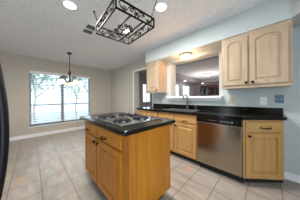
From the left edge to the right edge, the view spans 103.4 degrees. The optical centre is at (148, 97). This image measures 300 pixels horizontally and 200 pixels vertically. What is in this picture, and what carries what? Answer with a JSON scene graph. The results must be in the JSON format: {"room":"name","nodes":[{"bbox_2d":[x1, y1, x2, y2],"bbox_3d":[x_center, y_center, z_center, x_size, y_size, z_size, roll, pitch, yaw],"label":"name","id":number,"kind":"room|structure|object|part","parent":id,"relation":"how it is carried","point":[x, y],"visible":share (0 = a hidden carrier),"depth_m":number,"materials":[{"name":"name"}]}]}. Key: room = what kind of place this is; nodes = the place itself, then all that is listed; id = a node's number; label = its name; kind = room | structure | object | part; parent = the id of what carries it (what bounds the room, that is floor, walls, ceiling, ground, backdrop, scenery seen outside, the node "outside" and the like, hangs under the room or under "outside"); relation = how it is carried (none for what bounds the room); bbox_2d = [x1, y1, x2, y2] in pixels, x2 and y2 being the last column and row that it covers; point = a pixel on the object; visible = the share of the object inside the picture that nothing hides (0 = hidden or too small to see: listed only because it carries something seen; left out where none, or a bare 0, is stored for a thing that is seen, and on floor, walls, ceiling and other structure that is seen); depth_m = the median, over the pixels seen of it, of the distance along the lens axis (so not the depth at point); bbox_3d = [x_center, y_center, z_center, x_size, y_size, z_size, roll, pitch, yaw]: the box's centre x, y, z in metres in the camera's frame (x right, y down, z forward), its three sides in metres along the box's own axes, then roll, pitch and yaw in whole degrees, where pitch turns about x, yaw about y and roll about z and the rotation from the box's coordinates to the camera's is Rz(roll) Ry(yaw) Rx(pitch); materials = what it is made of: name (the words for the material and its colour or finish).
{"room":"kitchen","nodes":[
{"label":"kitchen","id":0,"kind":"room"},
{"bbox_2d":[0,52,110,136],"bbox_3d":[-3.457,-0.023,3.832,5.180,2.440,0.150,0,0,-45],"label":"wall","id":1,"kind":"structure","parent":0,"point":[15,68],"depth_m":3.60,"materials":[{"name":"beige paint"}]},
{"bbox_2d":[9,126,84,140],"bbox_3d":[-3.425,1.146,3.738,4.780,0.100,0.016,0,0,-45],"label":"baseboard","id":2,"kind":"structure","parent":1,"relation":"attached to","point":[80,127],"depth_m":3.80,"materials":[{"name":"white paint"}]},
{"bbox_2d":[28,71,89,127],"bbox_3d":[-3.022,0.021,4.224,1.790,1.735,0.165,0,0,-45],"label":"window","id":3,"kind":"structure","parent":1,"relation":"in","point":[62,85],"depth_m":4.17,"materials":[{"name":"white plastic"}]},
{"bbox_2d":[30,70,62,124],"bbox_3d":[-3.333,-0.018,3.890,0.810,1.653,0.057,0,0,-45],"label":"window blind","id":4,"kind":"object","parent":3,"relation":"attached to","point":[31,71],"visible":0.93,"depth_m":3.85,"materials":[{"name":"white plastic"}]},
{"bbox_3d":[-3.340,-0.802,3.891,0.810,0.085,0.056,0,0,-45],"label":"head rail","id":5,"kind":"part","parent":4,"relation":"part of","materials":[{"name":"white plastic"}]},
{"bbox_3d":[-2.990,0.873,4.199,1.790,0.030,0.095,0,0,-45],"label":"sill","id":6,"kind":"part","parent":3,"relation":"part of","materials":[{"name":"white paint"}]},
{"bbox_2d":[62,74,89,120],"bbox_3d":[-2.717,-0.023,4.500,0.900,1.653,0.057,0,0,-45],"label":"window blind","id":7,"kind":"object","parent":3,"relation":"attached to","point":[82,77],"visible":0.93,"depth_m":4.46,"materials":[{"name":"white plastic"}]},
{"bbox_3d":[-2.724,-0.807,4.501,0.900,0.085,0.056,0,0,-45],"label":"head rail","id":8,"kind":"part","parent":7,"relation":"part of","materials":[{"name":"white plastic"}]},
{"bbox_2d":[0,0,269,79],"bbox_3d":[1.128,-1.330,3.682,11.500,0.100,6.830,0,0,-45],"label":"ceiling","id":9,"kind":"structure","parent":0,"point":[41,29],"depth_m":2.14,"materials":[{"name":"white paint"}]},
{"bbox_2d":[57,52,81,85],"bbox_3d":[-2.190,-0.801,3.315,0.611,0.905,0.631,0,0,-45],"label":"chandelier","id":10,"kind":"object","parent":9,"relation":"hanging from","point":[60,81],"visible":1,"depth_m":3.27,"materials":[{"name":"white glass"}]},
{"bbox_2d":[61,0,77,10],"bbox_3d":[-1.069,-1.256,1.607,0.194,0.014,0.194,0,0,-45],"label":"recessed light","id":11,"kind":"object","parent":9,"relation":"in","point":[68,4],"visible":1,"depth_m":1.59,"materials":[{"name":"white paint"}]},
{"bbox_2d":[79,21,97,35],"bbox_3d":[-1.085,-1.255,2.173,0.260,0.015,0.410,0,0,-45],"label":"ceiling vent","id":12,"kind":"object","parent":9,"relation":"in","point":[88,28],"visible":0.88,"depth_m":2.16,"materials":[{"name":"white metal"}]},
{"bbox_2d":[83,29,92,34],"bbox_3d":[-1.148,-1.249,2.236,0.150,0.005,0.124,0,0,-45],"label":"grille","id":13,"kind":"object","parent":12,"relation":"attached to","point":[87,31],"depth_m":2.23,"materials":[{"name":"grey metal"}]},
{"bbox_2d":[86,24,94,30],"bbox_3d":[-1.022,-1.252,2.109,0.150,0.002,0.124,0,0,-45],"label":"grille","id":14,"kind":"object","parent":12,"relation":"attached to","point":[88,26],"depth_m":2.10,"materials":[{"name":"grey metal"}]},
{"bbox_2d":[93,0,156,44],"bbox_3d":[-0.345,-1.047,1.505,0.612,0.452,0.971,0,0,-41],"label":"pot rack","id":15,"kind":"object","parent":9,"relation":"hanging from","point":[112,9],"visible":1,"depth_m":1.38,"materials":[{"name":"black metal"}]},
{"bbox_3d":[-0.486,-0.878,1.298,0.010,0.084,0.495,0,0,-41],"label":"scroll panel","id":16,"kind":"part","parent":15,"relation":"part of","materials":[{"name":"black metal"}]},
{"bbox_3d":[-0.491,-0.878,1.668,0.418,0.084,0.010,0,0,-41],"label":"scroll panel","id":17,"kind":"part","parent":15,"relation":"part of","materials":[{"name":"black metal"}]},
{"bbox_3d":[-0.121,-0.881,1.239,0.418,0.084,0.010,0,0,-41],"label":"scroll panel","id":18,"kind":"part","parent":15,"relation":"part of","materials":[{"name":"black metal"}]},
{"bbox_3d":[-0.126,-0.881,1.608,0.010,0.084,0.495,0,0,-41],"label":"scroll panel","id":19,"kind":"part","parent":15,"relation":"part of","materials":[{"name":"black metal"}]},
{"bbox_2d":[154,1,167,11],"bbox_3d":[0.171,-1.265,1.656,0.194,0.014,0.194,0,0,-45],"label":"recessed light","id":20,"kind":"object","parent":9,"relation":"in","point":[161,6],"visible":0.98,"depth_m":1.64,"materials":[{"name":"white paint"}]},
{"bbox_2d":[1,128,299,199],"bbox_3d":[-1.097,1.228,1.459,5.180,0.100,6.830,0,0,-45],"label":"floor","id":21,"kind":"structure","parent":0,"point":[51,166],"depth_m":1.70,"materials":[{"name":"tile"}]},
{"bbox_2d":[0,64,9,199],"bbox_3d":[-0.702,0.295,0.044,0.781,1.760,0.825,0,0,-45],"label":"refrigerator","id":22,"kind":"object","parent":21,"relation":"on","point":[4,110],"visible":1,"depth_m":0.57,"materials":[{"name":"black metal"}]},
{"bbox_2d":[85,121,169,199],"bbox_3d":[-0.364,0.737,1.572,0.646,0.870,1.106,0,0,-45],"label":"kitchen island","id":23,"kind":"object","parent":21,"relation":"on","point":[135,166],"visible":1,"depth_m":1.19,"materials":[{"name":"brown wood"}]},
{"bbox_3d":[-0.785,0.408,1.602,0.020,0.135,0.433,0,0,-45],"label":"drawer","id":24,"kind":"part","parent":23,"relation":"part of","materials":[{"name":"brown wood"}]},
{"bbox_3d":[-0.782,0.775,1.602,0.020,0.560,0.433,0,0,-45],"label":"door","id":25,"kind":"part","parent":23,"relation":"part of","materials":[{"name":"brown wood"}]},
{"bbox_3d":[-0.432,0.405,1.246,0.020,0.135,0.523,0,0,-45],"label":"drawer","id":26,"kind":"part","parent":23,"relation":"part of","materials":[{"name":"brown wood"}]},
{"bbox_3d":[-0.429,0.772,1.246,0.020,0.560,0.523,0,0,-45],"label":"door","id":27,"kind":"part","parent":23,"relation":"part of","materials":[{"name":"brown wood"}]},
{"bbox_2d":[80,112,174,136],"bbox_3d":[-0.356,0.282,1.586,0.712,0.040,1.202,0,0,-45],"label":"island countertop","id":28,"kind":"structure","parent":23,"relation":"on","point":[128,130],"depth_m":1.16,"materials":[{"name":"black stone"}]},
{"bbox_2d":[92,113,159,126],"bbox_3d":[-0.312,0.244,1.525,0.550,0.034,0.740,0,0,-45],"label":"cooktop","id":29,"kind":"object","parent":28,"relation":"in","point":[121,119],"visible":1,"depth_m":1.40,"materials":[{"name":"silver metal"}]},
{"bbox_3d":[-0.559,0.241,1.590,0.198,0.018,0.208,0,0,-45],"label":"burner","id":30,"kind":"part","parent":29,"relation":"part of","materials":[{"name":"black"}]},
{"bbox_3d":[-0.296,0.239,1.318,0.172,0.018,0.180,0,0,-45],"label":"burner","id":31,"kind":"part","parent":29,"relation":"part of","materials":[{"name":"black"}]},
{"bbox_3d":[-0.104,0.238,1.493,0.188,0.018,0.197,0,0,-45],"label":"burner","id":32,"kind":"part","parent":29,"relation":"part of","materials":[{"name":"black"}]},
{"bbox_3d":[0.043,0.684,1.200,0.590,0.770,0.006,0,0,-45],"label":"panel","id":33,"kind":"part","parent":23,"relation":"part of","materials":[{"name":"brown wood"}]},
{"bbox_2d":[138,110,157,116],"bbox_3d":[0.155,0.730,3.052,0.636,0.875,0.673,0,0,-45],"label":"base cabinet","id":34,"kind":"object","parent":21,"relation":"on","point":[140,112],"visible":0.12,"depth_m":2.81,"materials":[{"name":"brown wood"}]},
{"bbox_3d":[-0.156,0.388,2.977,0.020,0.135,0.305,0,0,-45],"label":"drawer","id":35,"kind":"part","parent":34,"relation":"part of","materials":[{"name":"brown wood"}]},
{"bbox_3d":[0.075,0.386,2.745,0.020,0.135,0.310,0,0,-45],"label":"drawer","id":36,"kind":"part","parent":34,"relation":"part of","materials":[{"name":"brown wood"}]},
{"bbox_2d":[136,107,286,119],"bbox_3d":[0.816,0.268,2.392,0.638,0.039,2.585,0,0,-45],"label":"countertop","id":37,"kind":"structure","parent":34,"relation":"on","point":[210,113],"depth_m":1.83,"materials":[{"name":"black stone"}]},
{"bbox_2d":[163,108,199,111],"bbox_3d":[0.676,0.344,2.475,0.356,0.200,0.666,0,0,-45],"label":"sink","id":38,"kind":"object","parent":37,"relation":"in","point":[175,109],"visible":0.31,"depth_m":2.55,"materials":[{"name":"silver metal"}]},
{"bbox_2d":[167,109,196,110],"bbox_3d":[0.676,0.347,2.475,0.316,0.194,0.626,0,0,-45],"label":"basin","id":39,"kind":"object","parent":38,"relation":"in","point":[167,109],"depth_m":2.57,"materials":[{"name":"silver metal"}]},
{"bbox_2d":[183,94,189,108],"bbox_3d":[0.814,0.083,2.550,0.216,0.332,0.105,0,0,-45],"label":"faucet","id":40,"kind":"object","parent":37,"relation":"on","point":[187,102],"visible":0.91,"depth_m":2.60,"materials":[{"name":"silver metal"}]},
{"bbox_2d":[158,112,199,163],"bbox_3d":[0.704,0.726,2.498,0.636,0.875,0.878,0,0,-45],"label":"base cabinet","id":41,"kind":"object","parent":21,"relation":"on","point":[183,133],"visible":0.65,"depth_m":2.17,"materials":[{"name":"brown wood"}]},
{"bbox_3d":[0.348,0.384,2.469,0.020,0.135,0.382,0,0,-45],"label":"drawer","id":42,"kind":"part","parent":41,"relation":"part of","materials":[{"name":"brown wood"}]},
{"bbox_3d":[0.351,0.756,2.469,0.020,0.560,0.382,0,0,-45],"label":"door","id":43,"kind":"part","parent":41,"relation":"part of","materials":[{"name":"brown wood"}]},
{"bbox_3d":[0.653,0.381,2.161,0.020,0.135,0.430,0,0,-45],"label":"drawer","id":44,"kind":"part","parent":41,"relation":"part of","materials":[{"name":"brown wood"}]},
{"bbox_3d":[0.656,0.754,2.161,0.020,0.560,0.430,0,0,-45],"label":"door","id":45,"kind":"part","parent":41,"relation":"part of","materials":[{"name":"brown wood"}]},
{"bbox_2d":[197,116,244,182],"bbox_3d":[1.222,0.723,1.966,0.589,0.872,0.589,0,0,-45],"label":"dishwasher","id":46,"kind":"object","parent":21,"relation":"on","point":[219,140],"visible":0.96,"depth_m":1.72,"materials":[{"name":"silver metal"}]},
{"bbox_3d":[1.027,0.338,1.776,0.048,0.090,0.589,0,0,-45],"label":"control panel","id":47,"kind":"part","parent":46,"relation":"part of","materials":[{"name":"black plastic"}]},
{"bbox_3d":[1.253,1.103,1.994,0.490,0.112,0.589,0,0,-45],"label":"kick plate","id":48,"kind":"part","parent":46,"relation":"part of","materials":[{"name":"black"}]},
{"bbox_2d":[242,120,242,176],"bbox_3d":[1.239,0.673,1.983,0.540,0.772,0.589,0,0,-45],"label":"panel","id":49,"kind":"object","parent":46,"relation":"in","point":[242,120],"depth_m":1.58,"materials":[{"name":"black"}]},
{"bbox_2d":[243,120,283,182],"bbox_3d":[1.581,0.719,1.629,0.593,0.875,0.379,0,0,-45],"label":"base cabinet","id":50,"kind":"object","parent":21,"relation":"on","point":[263,140],"visible":0.99,"depth_m":1.53,"materials":[{"name":"brown wood"}]},
{"bbox_3d":[1.485,0.375,1.533,0.433,0.135,0.020,0,0,5],"label":"drawer","id":51,"kind":"part","parent":50,"relation":"part of","materials":[{"name":"brown wood"}]},
{"bbox_3d":[1.488,0.745,1.533,0.433,0.575,0.020,0,0,5],"label":"door","id":52,"kind":"part","parent":50,"relation":"part of","materials":[{"name":"brown wood"}]},
{"bbox_2d":[139,74,196,107],"bbox_3d":[1.494,-0.063,7.004,6.320,2.440,0.150,0,0,-45],"label":"wall","id":53,"kind":"structure","parent":0,"point":[142,78],"depth_m":5.50,"materials":[{"name":"grey paint"}]},
{"bbox_2d":[143,84,150,102],"bbox_3d":[-0.113,-0.215,5.413,0.520,0.830,0.050,0,0,-45],"label":"window","id":54,"kind":"structure","parent":53,"relation":"in","point":[146,93],"depth_m":5.39,"materials":[{"name":"white glass"}]},
{"bbox_2d":[111,26,299,175],"bbox_3d":[0.697,-0.057,3.140,0.250,2.440,6.680,0,0,-45],"label":"wall","id":55,"kind":"structure","parent":0,"point":[242,97],"depth_m":2.11,"materials":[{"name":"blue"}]},
{"bbox_2d":[133,67,152,113],"bbox_3d":[-0.210,0.103,3.875,0.017,2.135,0.987,0,0,-45],"label":"door frame","id":56,"kind":"structure","parent":55,"relation":"in","point":[145,67],"depth_m":4.19,"materials":[{"name":"white paint"}]},
{"bbox_2d":[147,60,166,92],"bbox_3d":[0.198,-0.546,3.196,0.375,0.820,0.447,0,0,-45],"label":"upper cabinet","id":57,"kind":"object","parent":55,"relation":"attached to","point":[156,70],"visible":1,"depth_m":3.06,"materials":[{"name":"brown wood"}]},
{"bbox_3d":[0.095,-0.547,3.094,0.020,0.735,0.387,0,0,-45],"label":"door","id":58,"kind":"part","parent":57,"relation":"part of","materials":[{"name":"brown wood"}]},
{"bbox_2d":[139,56,218,83],"bbox_3d":[3.402,-1.178,4.961,6.170,0.240,5.450,0,0,-45],"label":"trim","id":59,"kind":"structure","parent":55,"relation":"attached to","point":[179,77],"depth_m":7.13,"materials":[{"name":"grey"}]},
{"bbox_2d":[180,52,190,58],"bbox_3d":[0.812,-0.910,2.598,0.224,0.100,0.224,0,0,-45],"label":"flush ceiling light","id":60,"kind":"object","parent":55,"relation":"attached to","point":[186,55],"visible":0.99,"depth_m":2.53,"materials":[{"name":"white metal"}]},
{"bbox_2d":[166,96,222,100],"bbox_3d":[1.028,0.011,2.735,0.410,0.100,1.240,0,0,-45],"label":"trim ledge","id":61,"kind":"object","parent":55,"relation":"attached to","point":[177,98],"visible":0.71,"depth_m":2.52,"materials":[{"name":"white paint"}]},
{"bbox_2d":[153,103,282,114],"bbox_3d":[1.034,0.200,2.610,0.020,0.094,2.555,0,0,-45],"label":"backsplash","id":62,"kind":"structure","parent":55,"relation":"attached to","point":[265,110],"depth_m":2.14,"materials":[{"name":"black stone"}]},
{"bbox_2d":[146,0,299,63],"bbox_3d":[1.063,-1.121,1.603,1.380,0.317,3.970,0,0,-45],"label":"soffit","id":63,"kind":"structure","parent":55,"relation":"attached to","point":[208,38],"depth_m":1.89,"materials":[{"name":"grey paint"}]},
{"bbox_2d":[229,97,233,103],"bbox_3d":[1.499,0.045,2.147,0.008,0.115,0.070,0,0,-45],"label":"wall outlet","id":64,"kind":"object","parent":55,"relation":"attached to","point":[231,99],"visible":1,"depth_m":2.14,"materials":[{"name":"beige plastic"}]},
{"bbox_2d":[221,19,292,89],"bbox_3d":[1.578,-0.560,1.802,0.375,0.814,0.755,0,0,-45],"label":"upper cabinet","id":65,"kind":"object","parent":55,"relation":"attached to","point":[261,57],"visible":1,"depth_m":1.63,"materials":[{"name":"brown wood"}]},
{"bbox_3d":[1.337,-0.560,1.839,0.020,0.729,0.305,0,0,-45],"label":"door","id":66,"kind":"part","parent":65,"relation":"part of","materials":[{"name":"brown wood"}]},
{"bbox_3d":[1.591,-0.562,1.583,0.020,0.729,0.365,0,0,-45],"label":"door","id":67,"kind":"part","parent":65,"relation":"part of","materials":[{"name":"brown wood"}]},
{"bbox_2d":[260,97,266,104],"bbox_3d":[1.793,0.047,1.851,0.008,0.120,0.075,0,0,-45],"label":"wall outlet","id":68,"kind":"object","parent":55,"relation":"attached to","point":[263,100],"visible":1,"depth_m":1.85,"materials":[{"name":"white plastic"}]},
{"bbox_2d":[275,95,283,102],"bbox_3d":[1.907,0.015,1.730,0.016,0.120,0.090,0,0,-45],"label":"light switch","id":69,"kind":"object","parent":55,"relation":"attached to","point":[278,98],"visible":1,"depth_m":1.73,"materials":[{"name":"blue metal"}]},
{"bbox_2d":[284,171,299,182],"bbox_3d":[2.450,1.099,1.190,0.016,0.100,1.455,0,0,-45],"label":"baseboard","id":70,"kind":"structure","parent":55,"relation":"attached to","point":[289,176],"depth_m":1.65,"materials":[{"name":"white paint"}]},
{"bbox_2d":[197,82,218,95],"bbox_3d":[5.656,-0.096,7.185,0.150,2.440,5.450,0,0,-45],"label":"wall","id":71,"kind":"structure","parent":0,"point":[215,83],"depth_m":8.87,"materials":[{"name":"grey paint"}]},
{"bbox_3d":[3.422,1.192,5.067,6.320,0.100,5.600,0,0,-45],"label":"floor","id":72,"kind":"structure","parent":0,"visible":0},
{"bbox_2d":[200,85,218,95],"bbox_3d":[4.290,0.135,8.181,0.372,2.000,1.310,0,0,-45],"label":"hutch","id":73,"kind":"object","parent":72,"relation":"on","point":[210,90],"visible":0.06,"depth_m":8.20,"materials":[{"name":"brown wood"}]},
{"label":"outside","id":74,"kind":"structure","parent":0,"visible":0},
{"bbox_2d":[32,110,87,123],"bbox_3d":[-6.044,1.317,7.536,20.000,0.100,8.770,0,0,-45],"label":"ground","id":75,"kind":"structure","parent":74,"point":[80,110],"depth_m":8.61,"materials":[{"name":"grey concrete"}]},
{"bbox_2d":[31,73,59,121],"bbox_3d":[-5.167,-0.690,5.337,2.256,3.923,2.211,0,0,-45],"label":"tree","id":76,"kind":"object","parent":75,"relation":"on","point":[36,75],"visible":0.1,"depth_m":5.38,"materials":[{"name":"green plant"}]},
{"bbox_2d":[56,76,87,117],"bbox_3d":[-4.644,-0.481,7.518,2.005,3.493,2.066,0,0,-45],"label":"tree","id":77,"kind":"object","parent":75,"relation":"on","point":[81,79],"visible":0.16,"depth_m":7.49,"materials":[{"name":"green plant"}]}
]}

